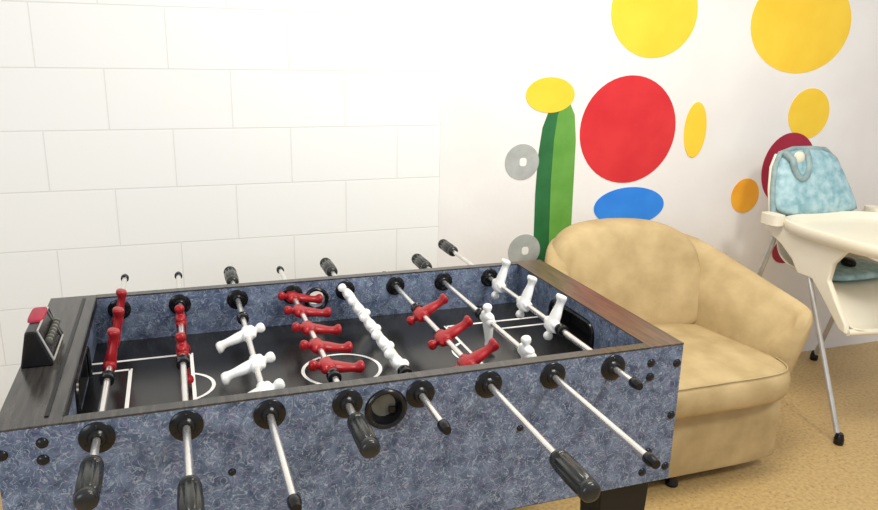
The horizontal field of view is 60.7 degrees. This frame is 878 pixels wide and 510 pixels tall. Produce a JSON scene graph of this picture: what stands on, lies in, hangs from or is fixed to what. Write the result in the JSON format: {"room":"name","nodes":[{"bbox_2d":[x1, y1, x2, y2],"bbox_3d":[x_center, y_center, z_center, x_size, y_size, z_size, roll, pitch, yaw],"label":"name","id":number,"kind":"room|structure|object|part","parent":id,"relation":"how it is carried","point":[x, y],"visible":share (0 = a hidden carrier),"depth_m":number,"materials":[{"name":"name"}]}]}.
{"room":"game room","nodes":[
{"label":"game room","id":0,"kind":"room"},
{"bbox_2d":[0,0,877,409],"bbox_3d":[0.170,-0.750,2.955,8.200,2.800,0.152,-4,16,-19],"label":"wall","id":1,"kind":"structure","parent":0,"point":[147,141],"depth_m":2.76,"materials":[{"name":"white paint"}]},
{"bbox_2d":[505,104,575,261],"bbox_3d":[0.416,-0.275,3.094,0.326,0.725,0.003,-4,16,-19],"label":"skateboard","id":2,"kind":"object","parent":1,"relation":"attached to","point":[554,163],"visible":0.9,"depth_m":3.10,"materials":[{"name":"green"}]},
{"bbox_2d":[526,0,706,219],"bbox_3d":[0.759,-0.644,3.114,0.881,1.080,0.003,-4,16,-19],"label":"wall decal","id":3,"kind":"object","parent":1,"relation":"attached to","point":[627,128],"visible":0.96,"depth_m":3.13},
{"bbox_2d":[731,0,850,262],"bbox_3d":[1.598,-0.593,3.434,0.560,1.325,0.003,-4,16,-19],"label":"wall decal","id":4,"kind":"object","parent":1,"relation":"attached to","point":[791,36],"visible":0.71,"depth_m":3.37},
{"bbox_2d":[0,341,877,509],"bbox_3d":[0.877,1.200,1.315,8.200,0.060,4.500,-4,16,-19],"label":"floor","id":5,"kind":"structure","parent":0,"point":[805,470],"depth_m":2.78,"materials":[{"name":"beige carpet"}]},
{"bbox_2d":[0,239,683,509],"bbox_3d":[-0.227,0.510,1.942,1.422,0.892,1.585,-4,16,-19],"label":"foosball table","id":6,"kind":"object","parent":5,"relation":"on","point":[505,385],"visible":1,"depth_m":1.67,"materials":[{"name":"blue laminate"}]},
{"bbox_2d":[21,311,60,368],"bbox_3d":[-0.853,0.174,1.605,0.060,0.078,0.160,-4,16,-19],"label":"counter","id":7,"kind":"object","parent":6,"relation":"on","point":[34,353],"depth_m":1.54,"materials":[{"name":"black plastic"}]},
{"bbox_3d":[-0.834,0.167,1.610,0.028,0.070,0.153,-4,16,-19],"label":"counter frame","id":8,"kind":"part","parent":6,"relation":"part of","materials":[{"name":"white metal"}]},
{"bbox_3d":[-0.848,0.378,1.688,0.100,0.352,0.689,-4,16,-19],"label":"panel","id":9,"kind":"part","parent":6,"relation":"part of","materials":[{"name":"blue laminate"}]},
{"bbox_3d":[-0.566,0.367,1.214,0.040,0.039,0.125,-4,16,-19],"label":"handle","id":10,"kind":"part","parent":6,"relation":"part of","materials":[{"name":"plastic"}]},
{"bbox_3d":[-0.747,0.227,1.709,0.014,0.014,1.206,-4,16,-19],"label":"rod","id":11,"kind":"part","parent":6,"relation":"part of","materials":[{"name":"metal"}]},
{"bbox_3d":[-0.581,0.233,1.700,0.014,0.014,1.302,-4,16,-19],"label":"rod","id":12,"kind":"part","parent":6,"relation":"part of","materials":[{"name":"metal"}]},
{"bbox_3d":[-0.385,0.386,1.161,0.040,0.039,0.125,-4,16,-19],"label":"handle","id":13,"kind":"part","parent":6,"relation":"part of","materials":[{"name":"plastic"}]},
{"bbox_3d":[-0.637,0.067,2.301,0.040,0.039,0.125,-4,16,-19],"label":"handle","id":14,"kind":"part","parent":6,"relation":"part of","materials":[{"name":"rubber"}]},
{"bbox_3d":[-0.443,0.218,1.767,0.014,0.014,1.292,-4,16,-19],"label":"rod","id":15,"kind":"part","parent":6,"relation":"part of","materials":[{"name":"metal"}]},
{"bbox_3d":[-0.344,0.241,2.226,1.420,0.352,0.026,-4,16,-19],"label":"panel","id":16,"kind":"part","parent":6,"relation":"part of","materials":[{"name":"blue laminate"}]},
{"bbox_3d":[-0.311,0.198,1.850,0.014,0.014,1.149,-4,16,-19],"label":"rod","id":17,"kind":"part","parent":6,"relation":"part of","materials":[{"name":"metal"}]},
{"bbox_3d":[-0.356,0.041,2.418,0.040,0.039,0.125,-4,16,-19],"label":"handle","id":18,"kind":"part","parent":6,"relation":"part of","materials":[{"name":"rubber"}]},
{"bbox_3d":[-0.107,0.424,1.577,1.420,0.352,0.026,-4,16,-19],"label":"panel","id":19,"kind":"part","parent":6,"relation":"part of","materials":[{"name":"blue laminate"}]},
{"bbox_3d":[-0.140,0.330,1.381,0.040,0.039,0.125,-4,16,-19],"label":"handle","id":20,"kind":"part","parent":6,"relation":"part of","materials":[{"name":"plastic"}]},
{"bbox_3d":[-0.185,0.173,1.949,0.014,0.014,1.150,-4,16,-19],"label":"rod","id":21,"kind":"part","parent":6,"relation":"part of","materials":[{"name":"metal"}]},
{"bbox_3d":[-0.057,0.027,2.490,0.040,0.039,0.125,-4,16,-19],"label":"handle","id":22,"kind":"part","parent":6,"relation":"part of","materials":[{"name":"rubber"}]},
{"bbox_3d":[0.033,-0.026,2.689,0.040,0.039,0.125,-4,16,-19],"label":"handle","id":23,"kind":"part","parent":6,"relation":"part of","materials":[{"name":"rubber"}]},
{"bbox_3d":[0.041,0.226,1.775,0.014,0.014,1.242,-4,16,-19],"label":"rod","id":24,"kind":"part","parent":6,"relation":"part of","materials":[{"name":"metal"}]},
{"bbox_3d":[0.145,0.184,1.935,0.014,0.014,1.340,-4,16,-19],"label":"rod","id":25,"kind":"part","parent":6,"relation":"part of","materials":[{"name":"metal"}]},
{"bbox_3d":[0.216,0.117,2.185,0.014,0.014,1.227,-4,16,-19],"label":"rod","id":26,"kind":"part","parent":6,"relation":"part of","materials":[{"name":"metal"}]},
{"bbox_3d":[0.227,0.370,1.264,0.040,0.039,0.125,-4,16,-19],"label":"handle","id":27,"kind":"part","parent":6,"relation":"part of","materials":[{"name":"plastic"}]},
{"bbox_3d":[0.404,0.286,2.118,0.085,0.352,0.689,-4,16,-19],"label":"panel","id":28,"kind":"part","parent":6,"relation":"part of","materials":[{"name":"blue laminate"}]},
{"bbox_3d":[0.438,0.754,1.942,0.140,0.448,0.100,-4,16,-19],"label":"leg","id":29,"kind":"part","parent":6,"relation":"part of","materials":[{"name":"black wood"}]},
{"bbox_2d":[545,218,812,487],"bbox_3d":[0.777,0.326,2.811,0.956,0.827,0.842,-4,16,-19],"label":"armchair","id":30,"kind":"object","parent":5,"relation":"on","point":[743,336],"visible":0.5,"depth_m":2.75,"materials":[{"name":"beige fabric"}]},
{"bbox_2d":[552,218,700,324],"bbox_3d":[0.702,0.085,2.920,0.648,0.430,0.289,-4,16,-19],"label":"cushion","id":31,"kind":"object","parent":30,"relation":"on","point":[650,269],"depth_m":2.89,"materials":[{"name":"beige fabric"}]},
{"bbox_3d":[0.767,0.322,2.836,0.960,0.710,0.793,-4,16,-19],"label":"arm and shell","id":32,"kind":"part","parent":30,"relation":"part of","materials":[{"name":"beige fabric"}]},
{"bbox_2d":[653,324,790,419],"bbox_3d":[0.819,0.387,2.723,0.715,0.148,0.625,-4,16,-19],"label":"seat cushion","id":33,"kind":"object","parent":30,"relation":"on","point":[723,369],"depth_m":2.53,"materials":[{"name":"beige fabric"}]},
{"bbox_2d":[757,146,877,445],"bbox_3d":[1.722,0.123,3.139,0.651,1.081,0.831,-4,16,-19],"label":"high chair","id":34,"kind":"object","parent":5,"relation":"on","point":[818,233],"visible":0.98,"depth_m":3.10,"materials":[{"name":"white plastic"}]},
{"bbox_3d":[1.380,0.205,3.342,0.022,0.785,0.262,-4,16,-19],"label":"leg","id":35,"kind":"part","parent":34,"relation":"part of","materials":[{"name":"silver metal"}]},
{"bbox_2d":[760,205,877,258],"bbox_3d":[1.752,-0.089,2.983,0.634,0.070,0.637,-4,16,-19],"label":"tray","id":36,"kind":"object","parent":34,"relation":"on","point":[841,230],"depth_m":3.10,"materials":[{"name":"beige plastic"}]},
{"bbox_3d":[1.511,0.307,2.981,0.020,0.786,0.364,-4,16,-19],"label":"leg","id":37,"kind":"part","parent":34,"relation":"part of","materials":[{"name":"silver metal"}]},
{"bbox_3d":[1.917,0.166,3.526,0.022,0.785,0.262,-4,16,-19],"label":"leg","id":38,"kind":"part","parent":34,"relation":"part of","materials":[{"name":"silver metal"}]}
]}

